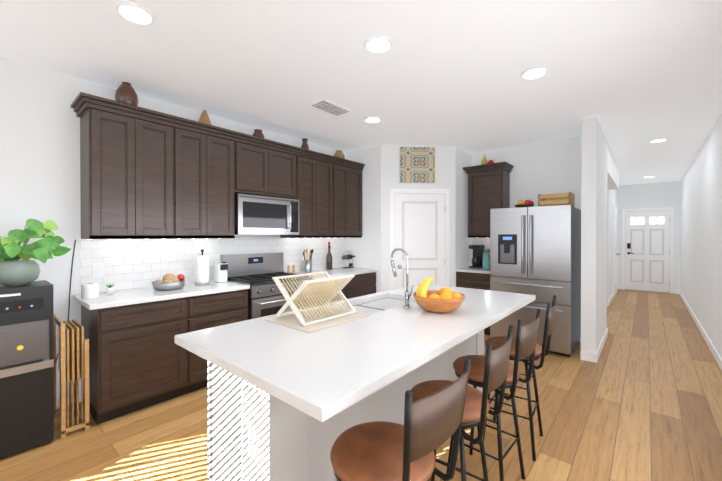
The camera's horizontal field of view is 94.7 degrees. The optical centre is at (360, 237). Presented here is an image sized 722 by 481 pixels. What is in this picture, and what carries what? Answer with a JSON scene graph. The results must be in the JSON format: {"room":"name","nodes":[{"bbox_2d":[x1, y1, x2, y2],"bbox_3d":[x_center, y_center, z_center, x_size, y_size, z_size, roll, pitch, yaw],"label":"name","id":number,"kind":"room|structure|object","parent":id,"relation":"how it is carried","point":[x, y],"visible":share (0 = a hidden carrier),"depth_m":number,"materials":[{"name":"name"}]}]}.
{"room":"kitchen","nodes":[
{"label":"kitchen","id":0,"kind":"room"},
{"bbox_2d":[0,289,721,480],"bbox_3d":[0.295,1.412,4.744,7.550,0.060,15.300,0,0,41],"label":"floor","id":1,"kind":"structure","parent":0,"point":[640,399],"depth_m":2.45,"materials":[{"name":"brown wood"}]},
{"bbox_2d":[0,280,53,458],"bbox_3d":[-2.321,0.858,2.251,0.368,1.080,0.315,0,0,41],"label":"water dispenser","id":2,"kind":"object","parent":1,"relation":"on","point":[26,364],"visible":1,"depth_m":2.16,"materials":[{"name":"black plastic"}]},
{"bbox_2d":[0,219,70,285],"bbox_3d":[-2.344,0.296,2.220,0.417,0.844,0.659,0,0,41],"label":"plant pot","id":3,"kind":"object","parent":2,"relation":"on","point":[14,270],"visible":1,"depth_m":2.22,"materials":[{"name":"leaf"},{"name":"ceramic"},{"name":"soil"}]},
{"bbox_2d":[53,314,89,438],"bbox_3d":[-2.198,0.996,2.509,0.444,0.800,0.155,0,0,41],"label":"tables","id":4,"kind":"object","parent":1,"relation":"on","point":[73,345],"visible":0.96,"depth_m":2.41,"materials":[{"name":"brown wood"}]},
{"bbox_2d":[81,289,247,423],"bbox_3d":[-1.746,0.953,3.078,0.618,0.880,1.207,0,0,41],"label":"base cabinet","id":5,"kind":"object","parent":1,"relation":"on","point":[139,359],"visible":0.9,"depth_m":2.67,"materials":[{"name":"brown wood"}]},
{"bbox_2d":[73,280,249,309],"bbox_3d":[-1.758,0.492,3.049,0.631,0.038,1.262,0,0,41],"label":"countertop","id":6,"kind":"structure","parent":5,"relation":"on","point":[124,297],"depth_m":2.83,"materials":[{"name":"white stone"}]},
{"bbox_2d":[81,283,98,298],"bbox_3d":[-2.143,0.418,2.630,0.112,0.112,0.112,0,0,41],"label":"paper roll","id":7,"kind":"object","parent":6,"relation":"on","point":[89,290],"visible":1,"depth_m":2.59,"materials":[{"name":"white paper"}]},
{"bbox_2d":[105,284,114,294],"bbox_3d":[-2.108,0.433,2.792,0.081,0.080,0.082,0,0,41],"label":"succulent pot","id":8,"kind":"object","parent":6,"relation":"on","point":[109,289],"visible":1,"depth_m":2.77,"materials":[{"name":"white ceramic"}]},
{"bbox_2d":[152,274,184,290],"bbox_3d":[-1.769,0.401,3.066,0.270,0.141,0.266,0,0,41],"label":"bowl","id":9,"kind":"object","parent":6,"relation":"on","point":[167,282],"visible":1,"depth_m":3.00,"materials":[{"name":"grey metal"}]},
{"bbox_2d":[194,249,210,284],"bbox_3d":[-1.609,0.291,3.374,0.150,0.356,0.150,0,0,41],"label":"paper towel holder","id":10,"kind":"object","parent":6,"relation":"on","point":[202,269],"visible":1,"depth_m":3.33,"materials":[{"name":"white paper"}]},
{"bbox_2d":[215,262,227,281],"bbox_3d":[-1.480,0.361,3.536,0.145,0.215,0.090,0,0,41],"label":"can opener","id":11,"kind":"object","parent":6,"relation":"on","point":[221,268],"visible":1,"depth_m":3.50,"materials":[{"name":"white plastic"}]},
{"bbox_2d":[220,252,312,319],"bbox_3d":[-1.050,0.773,3.812,0.713,1.170,0.802,0,0,41],"label":"range","id":12,"kind":"object","parent":1,"relation":"on","point":[256,272],"visible":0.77,"depth_m":3.72,"materials":[{"name":"silver metal"}]},
{"bbox_2d":[313,278,352,304],"bbox_3d":[-0.598,0.944,4.415,0.618,0.880,0.686,0,0,41],"label":"base cabinet","id":13,"kind":"object","parent":1,"relation":"on","point":[347,290],"depth_m":4.44,"materials":[{"name":"brown wood"}]},
{"bbox_2d":[207,328,484,480],"bbox_3d":[0.142,0.958,2.360,0.658,0.879,2.290,0,0,41],"label":"kitchen island","id":14,"kind":"object","parent":1,"relation":"on","point":[252,436],"depth_m":1.56,"materials":[{"name":"grey paint"}]},
{"bbox_2d":[175,284,454,367],"bbox_3d":[0.032,0.496,2.399,0.460,0.039,2.390,0,0,41],"label":"island countertop","id":15,"kind":"structure","parent":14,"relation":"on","point":[209,344],"depth_m":1.66,"materials":[{"name":"white stone"}]},
{"bbox_2d":[265,307,368,332],"bbox_3d":[-0.254,0.475,1.986,0.395,0.006,0.480,0,0,41],"label":"drying mat","id":16,"kind":"object","parent":15,"relation":"on","point":[292,321],"visible":0.75,"depth_m":1.90,"materials":[{"name":"beige fabric"}]},
{"bbox_2d":[272,271,355,325],"bbox_3d":[-0.274,0.349,2.015,0.281,0.244,0.424,0,0,41],"label":"dish rack","id":17,"kind":"object","parent":16,"relation":"on","point":[324,298],"visible":1,"depth_m":1.97,"materials":[{"name":"white wood"}]},
{"bbox_2d":[338,296,410,315],"bbox_3d":[0.111,0.605,2.431,0.404,0.203,0.824,0,0,41],"label":"sink","id":18,"kind":"object","parent":15,"relation":"in","point":[364,306],"depth_m":2.58,"materials":[{"name":"white ceramic"}]},
{"bbox_2d":[390,248,413,308],"bbox_3d":[0.285,0.273,2.318,0.164,0.407,0.091,0,0,41],"label":"faucet","id":19,"kind":"object","parent":15,"relation":"on","point":[407,296],"visible":1,"depth_m":2.26,"materials":[{"name":"silver metal"}]},
{"bbox_2d":[219,288,534,423],"bbox_3d":[0.437,0.499,2.051,0.610,0.039,2.390,0,0,41],"label":"island countertop","id":20,"kind":"structure","parent":14,"relation":"on","point":[320,374],"depth_m":1.41,"materials":[{"name":"white stone"}]},
{"bbox_2d":[413,277,465,312],"bbox_3d":[0.512,0.367,2.190,0.340,0.221,0.340,0,0,41],"label":"fruit bowl","id":21,"kind":"object","parent":20,"relation":"on","point":[444,300],"visible":1,"depth_m":2.09,"materials":[{"name":"brown wood"}]},
{"bbox_2d":[353,272,375,297],"bbox_3d":[-0.232,0.942,4.841,0.618,0.880,0.711,0,0,41],"label":"base cabinet","id":22,"kind":"object","parent":1,"relation":"on","point":[357,285],"depth_m":4.70,"materials":[{"name":"brown wood"}]},
{"bbox_2d":[290,267,377,279],"bbox_3d":[-0.404,0.482,4.624,0.631,0.038,1.260,0,0,41],"label":"countertop","id":23,"kind":"structure","parent":22,"relation":"on","point":[338,271],"depth_m":4.58,"materials":[{"name":"white stone"}]},
{"bbox_2d":[287,265,294,272],"bbox_3d":[-0.911,0.408,4.340,0.044,0.110,0.125,0,0,41],"label":"salt","id":24,"kind":"object","parent":23,"relation":"on","point":[288,268],"visible":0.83,"depth_m":4.33,"materials":[{"name":"brown wood"}]},
{"bbox_2d":[303,249,312,271],"bbox_3d":[-0.710,0.305,4.491,0.153,0.314,0.114,0,0,41],"label":"utensil crock","id":25,"kind":"object","parent":23,"relation":"on","point":[307,265],"visible":1,"depth_m":4.46,"materials":[{"name":"silver metal"}]},
{"bbox_2d":[326,242,331,269],"bbox_3d":[-0.462,0.260,4.846,0.090,0.400,0.090,0,0,41],"label":"oil bottle","id":26,"kind":"object","parent":23,"relation":"on","point":[329,261],"visible":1,"depth_m":4.82,"materials":[{"name":"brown glass"}]},
{"bbox_2d":[342,250,354,267],"bbox_3d":[-0.185,0.326,5.110,0.246,0.264,0.158,0,0,41],"label":"holder","id":27,"kind":"object","parent":23,"relation":"on","point":[347,257],"visible":1,"depth_m":5.09,"materials":[{"name":"black plastic"}]},
{"bbox_2d":[330,358,470,480],"bbox_3d":[0.103,0.905,1.141,0.447,1.002,0.374,0,0,41],"label":"stool","id":28,"kind":"object","parent":1,"relation":"on","point":[379,451],"visible":1,"depth_m":1.06,"materials":[{"name":"brown leather"}]},
{"bbox_2d":[411,325,512,480],"bbox_3d":[0.440,0.903,1.534,0.446,1.002,0.370,0,0,41],"label":"stool","id":29,"kind":"object","parent":1,"relation":"on","point":[477,407],"visible":0.69,"depth_m":1.40,"materials":[{"name":"brown leather"}]},
{"bbox_2d":[456,272,491,334],"bbox_3d":[1.826,0.941,4.992,0.580,0.880,0.618,0,0,41],"label":"base cabinet","id":30,"kind":"object","parent":1,"relation":"on","point":[473,280],"visible":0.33,"depth_m":4.76,"materials":[{"name":"brown wood"}]},
{"bbox_2d":[455,267,489,273],"bbox_3d":[1.825,0.480,4.982,0.588,0.038,0.627,0,0,41],"label":"countertop","id":31,"kind":"structure","parent":30,"relation":"on","point":[476,270],"depth_m":4.85,"materials":[{"name":"white stone"}]},
{"bbox_2d":[469,245,483,267],"bbox_3d":[1.787,0.284,5.142,0.170,0.349,0.200,0,0,41],"label":"coffee maker","id":32,"kind":"object","parent":31,"relation":"on","point":[477,260],"visible":0.94,"depth_m":5.10,"materials":[{"name":"black plastic"}]},
{"bbox_2d":[483,249,489,268],"bbox_3d":[1.897,0.312,5.008,0.120,0.294,0.120,0,0,41],"label":"canister","id":33,"kind":"object","parent":31,"relation":"on","point":[486,258],"visible":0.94,"depth_m":4.96,"materials":[{"name":"teal ceramic"}]},
{"bbox_2d":[446,309,540,480],"bbox_3d":[0.751,0.900,1.896,0.447,1.002,0.366,0,0,41],"label":"stool","id":34,"kind":"object","parent":1,"relation":"on","point":[526,340],"visible":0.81,"depth_m":1.79,"materials":[{"name":"brown leather"}]},
{"bbox_2d":[483,295,556,460],"bbox_3d":[1.088,0.898,2.287,0.448,1.002,0.378,0,0,41],"label":"stool","id":35,"kind":"object","parent":1,"relation":"on","point":[499,341],"visible":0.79,"depth_m":2.16,"materials":[{"name":"black metal"}]},
{"bbox_2d":[490,205,580,356],"bbox_3d":[2.294,0.502,4.376,0.905,1.765,0.883,0,0,41],"label":"refrigerator","id":36,"kind":"object","parent":1,"relation":"on","point":[536,251],"visible":0.94,"depth_m":4.03,"materials":[{"name":"metal"}]},
{"bbox_2d":[514,200,533,207],"bbox_3d":[2.107,-0.438,4.295,0.240,0.113,0.240,0,0,41],"label":"fruit","id":37,"kind":"object","parent":36,"relation":"on","point":[525,203],"visible":0.92,"depth_m":4.23,"materials":[{"name":"red food"}]},
{"bbox_2d":[538,192,574,206],"bbox_3d":[2.409,-0.460,4.101,0.340,0.160,0.300,0,0,41],"label":"crate","id":38,"kind":"object","parent":36,"relation":"on","point":[556,199],"visible":0.77,"depth_m":4.00,"materials":[{"name":"brown wood"}]},
{"bbox_2d":[0,57,721,402],"bbox_3d":[1.286,0.018,3.817,4.530,2.740,15.080,0,0,41],"label":"wall","id":39,"kind":"structure","parent":0,"point":[39,150],"depth_m":4.04,"materials":[{"name":"white paint"}]},
{"bbox_2d":[56,393,71,407],"bbox_3d":[-3.775,1.354,1.187,0.014,0.100,4.200,0,0,41],"label":"baseboard","id":40,"kind":"structure","parent":39,"relation":"attached to","point":[57,398],"depth_m":2.71,"materials":[{"name":"white"}]},
{"bbox_2d":[56,240,75,361],"bbox_3d":[-2.434,0.680,2.706,0.045,1.331,0.188,0,0,41],"label":"cord","id":41,"kind":"object","parent":39,"relation":"attached to","point":[69,288],"visible":0.56,"depth_m":2.75,"materials":[{"name":"black plastic"}]},
{"bbox_2d":[93,263,103,276],"bbox_3d":[-2.288,0.280,2.900,0.018,0.120,0.080,0,0,41],"label":"switch plate","id":42,"kind":"object","parent":39,"relation":"attached to","point":[98,269],"depth_m":2.90,"materials":[{"name":"white plastic"}]},
{"bbox_2d":[79,96,146,238],"bbox_3d":[-2.124,-0.536,2.835,0.346,1.090,0.362,0,0,41],"label":"upper cabinet","id":43,"kind":"object","parent":39,"relation":"attached to","point":[145,173],"depth_m":2.72,"materials":[{"name":"brown wood"}]},
{"bbox_2d":[147,112,182,238],"bbox_3d":[-1.940,-0.538,3.049,0.346,1.090,0.428,0,0,41],"label":"upper cabinet","id":44,"kind":"object","parent":39,"relation":"attached to","point":[164,133],"depth_m":3.00,"materials":[{"name":"brown wood"}]},
{"bbox_2d":[115,82,137,105],"bbox_3d":[-2.045,-1.245,2.903,0.170,0.275,0.170,0,0,41],"label":"vase","id":45,"kind":"object","parent":44,"relation":"on","point":[125,92],"visible":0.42,"depth_m":2.85,"materials":[{"name":"brown ceramic"}]},
{"bbox_2d":[183,120,214,238],"bbox_3d":[-1.749,-0.539,3.271,0.346,1.090,0.423,0,0,41],"label":"upper cabinet","id":46,"kind":"object","parent":39,"relation":"attached to","point":[198,140],"depth_m":3.22,"materials":[{"name":"brown wood"}]},
{"bbox_2d":[79,235,345,293],"bbox_3d":[-1.307,0.216,4.059,0.003,0.499,3.294,0,0,41],"label":"tile backsplash","id":47,"kind":"structure","parent":39,"relation":"attached to","point":[133,263],"depth_m":3.38,"materials":[{"name":"white tile"}]},
{"bbox_2d":[215,128,238,237],"bbox_3d":[-1.569,-0.540,3.481,0.346,1.090,0.356,0,0,41],"label":"upper cabinet","id":48,"kind":"object","parent":39,"relation":"attached to","point":[226,143],"depth_m":3.43,"materials":[{"name":"brown wood"}]},
{"bbox_2d":[198,110,211,124],"bbox_3d":[-1.604,-1.214,3.415,0.160,0.205,0.160,0,0,41],"label":"cone","id":49,"kind":"object","parent":48,"relation":"on","point":[204,118],"visible":0.48,"depth_m":3.38,"materials":[{"name":"brown ceramic"}]},
{"bbox_2d":[239,136,274,196],"bbox_3d":[-1.303,-0.787,3.789,0.346,0.600,0.462,0,0,41],"label":"upper cabinet","id":50,"kind":"object","parent":39,"relation":"attached to","point":[256,157],"depth_m":3.70,"materials":[{"name":"brown wood"}]},
{"bbox_2d":[235,194,298,234],"bbox_3d":[-1.150,-0.251,3.892,0.445,0.427,0.804,0,0,41],"label":"microwave","id":51,"kind":"object","parent":50,"relation":"attached to","point":[259,215],"visible":0.96,"depth_m":3.72,"materials":[{"name":"silver metal"}]},
{"bbox_2d":[267,144,298,199],"bbox_3d":[-1.075,-0.789,4.054,0.346,0.600,0.461,0,0,41],"label":"upper cabinet","id":52,"kind":"object","parent":39,"relation":"attached to","point":[286,159],"depth_m":4.01,"materials":[{"name":"brown wood"}]},
{"bbox_2d":[252,129,263,137],"bbox_3d":[-1.201,-1.184,3.885,0.140,0.140,0.140,0,0,41],"label":"vase","id":53,"kind":"object","parent":52,"relation":"on","point":[257,133],"visible":0.58,"depth_m":3.84,"materials":[{"name":"brown ceramic"}]},
{"bbox_2d":[280,148,318,237],"bbox_3d":[-0.804,-0.546,4.371,0.346,1.090,0.372,0,0,41],"label":"upper cabinet","id":54,"kind":"object","parent":39,"relation":"attached to","point":[308,161],"depth_m":4.27,"materials":[{"name":"brown wood"}]},
{"bbox_2d":[319,156,338,237],"bbox_3d":[-0.614,-0.547,4.592,0.346,1.090,0.438,0,0,41],"label":"upper cabinet","id":55,"kind":"object","parent":39,"relation":"attached to","point":[328,166],"depth_m":4.54,"materials":[{"name":"brown wood"}]},
{"bbox_2d":[301,138,308,149],"bbox_3d":[-0.744,-1.212,4.417,0.110,0.190,0.110,0,0,41],"label":"vase","id":56,"kind":"object","parent":55,"relation":"on","point":[304,145],"visible":0.69,"depth_m":4.38,"materials":[{"name":"brown ceramic"}]},
{"bbox_2d":[339,160,350,237],"bbox_3d":[-0.414,-0.549,4.824,0.346,1.090,0.439,0,0,41],"label":"upper cabinet","id":57,"kind":"object","parent":39,"relation":"attached to","point":[344,165],"depth_m":4.78,"materials":[{"name":"brown wood"}]},
{"bbox_2d":[351,164,362,237],"bbox_3d":[-0.223,-0.550,5.047,0.346,1.090,0.374,0,0,41],"label":"upper cabinet","id":58,"kind":"object","parent":39,"relation":"attached to","point":[356,169],"depth_m":4.98,"materials":[{"name":"brown wood"}]},
{"bbox_2d":[334,150,344,158],"bbox_3d":[-0.321,-1.200,4.908,0.170,0.160,0.170,0,0,41],"label":"round pot","id":59,"kind":"object","parent":58,"relation":"on","point":[339,153],"visible":0.67,"depth_m":4.85,"materials":[{"name":"brown ceramic"}]},
{"bbox_2d":[400,147,434,182],"bbox_3d":[0.828,-1.069,4.876,0.520,0.520,0.028,0,0,-4],"label":"canvas art","id":60,"kind":"object","parent":39,"relation":"attached to","point":[417,164],"visible":1,"depth_m":4.86},
{"bbox_2d":[390,189,449,289],"bbox_3d":[0.865,0.332,4.887,0.648,2.099,0.648,0,0,41],"label":"pantry door","id":61,"kind":"structure","parent":39,"relation":"in","point":[420,227],"depth_m":4.88,"materials":[{"name":"white wood"}]},
{"bbox_2d":[472,238,489,257],"bbox_3d":[2.031,0.226,5.220,0.588,0.464,0.003,0,0,41],"label":"tile backsplash","id":62,"kind":"structure","parent":39,"relation":"attached to","point":[485,242],"depth_m":5.30,"materials":[{"name":"white tile"}]},
{"bbox_2d":[463,162,513,237],"bbox_3d":[1.926,-0.542,5.049,0.635,1.075,0.387,0,0,41],"label":"upper cabinet","id":63,"kind":"object","parent":39,"relation":"attached to","point":[488,187],"visible":0.88,"depth_m":4.94,"materials":[{"name":"brown wood"}]},
{"bbox_2d":[481,154,493,164],"bbox_3d":[1.932,-1.186,5.074,0.195,0.211,0.175,0,0,41],"label":"fruit","id":64,"kind":"object","parent":63,"relation":"on","point":[484,160],"visible":0.54,"depth_m":5.07,"materials":[{"name":"yellow food"}]},
{"bbox_2d":[591,328,607,362],"bbox_3d":[3.050,1.335,4.226,0.044,0.100,1.374,0,0,41],"label":"baseboard","id":65,"kind":"structure","parent":39,"relation":"attached to","point":[594,356],"depth_m":3.89,"materials":[{"name":"white wood"}]},
{"bbox_2d":[607,293,612,305],"bbox_3d":[5.326,1.317,7.111,0.034,0.100,1.217,0,0,41],"label":"baseboard","id":66,"kind":"structure","parent":39,"relation":"attached to","point":[609,301],"depth_m":6.99,"materials":[{"name":"white wood"}]},
{"bbox_2d":[613,206,619,296],"bbox_3d":[6.107,0.313,7.931,0.099,2.099,0.913,0,0,41],"label":"hall door","id":67,"kind":"structure","parent":39,"relation":"in","point":[615,210],"depth_m":7.70,"materials":[{"name":"white wood"}]},
{"bbox_2d":[622,207,673,293],"bbox_3d":[7.230,0.305,8.412,0.988,2.109,0.081,0,0,41],"label":"front door","id":68,"kind":"structure","parent":39,"relation":"in","point":[648,249],"depth_m":8.41,"materials":[{"name":"white wood"}]},
{"bbox_2d":[678,290,721,370],"bbox_3d":[2.890,1.347,2.447,0.020,0.100,14.800,0,0,41],"label":"baseboard","id":69,"kind":"structure","parent":39,"relation":"attached to","point":[717,357],"depth_m":4.51,"materials":[{"name":"white wood"}]},
{"bbox_2d":[0,0,721,185],"bbox_3d":[0.295,-1.388,4.726,7.550,0.060,15.300,0,0,41],"label":"ceiling","id":70,"kind":"structure","parent":0,"point":[635,77],"depth_m":2.58,"materials":[{"name":"white paint"}]},
{"bbox_2d":[115,2,154,24],"bbox_3d":[-1.345,-1.334,1.984,0.200,0.013,0.200,0,0,41],"label":"recessed light","id":71,"kind":"object","parent":70,"relation":"in","point":[135,13],"visible":0.98,"depth_m":1.97,"materials":[{"name":"white plastic"}]},
{"bbox_2d":[309,99,351,115],"bbox_3d":[-0.313,-1.343,3.455,0.220,0.012,0.400,0,0,41],"label":"ceiling vent","id":72,"kind":"object","parent":70,"relation":"in","point":[324,105],"visible":1,"depth_m":3.42,"materials":[{"name":"white metal"}]},
{"bbox_2d":[364,116,380,122],"bbox_3d":[0.132,-1.345,3.789,0.200,0.013,0.200,0,0,41],"label":"recessed light","id":73,"kind":"object","parent":70,"relation":"in","point":[372,119],"visible":0.96,"depth_m":3.76,"materials":[{"name":"white plastic"}]},
{"bbox_2d":[364,35,392,52],"bbox_3d":[0.120,-1.336,2.304,0.200,0.013,0.200,0,0,41],"label":"recessed light","id":74,"kind":"object","parent":70,"relation":"in","point":[378,44],"visible":1,"depth_m":2.29,"materials":[{"name":"white plastic"}]},
{"bbox_2d":[520,67,547,79],"bbox_3d":[1.409,-1.338,2.710,0.200,0.013,0.200,0,0,41],"label":"recessed light","id":75,"kind":"object","parent":70,"relation":"in","point":[533,73],"visible":1,"depth_m":2.69,"materials":[{"name":"white plastic"}]},
{"bbox_2d":[649,138,667,142],"bbox_3d":[4.122,-1.350,4.611,0.200,0.013,0.200,0,0,41],"label":"recessed light","id":76,"kind":"object","parent":70,"relation":"in","point":[657,140],"visible":1,"depth_m":4.59,"materials":[{"name":"white plastic"}]}
]}

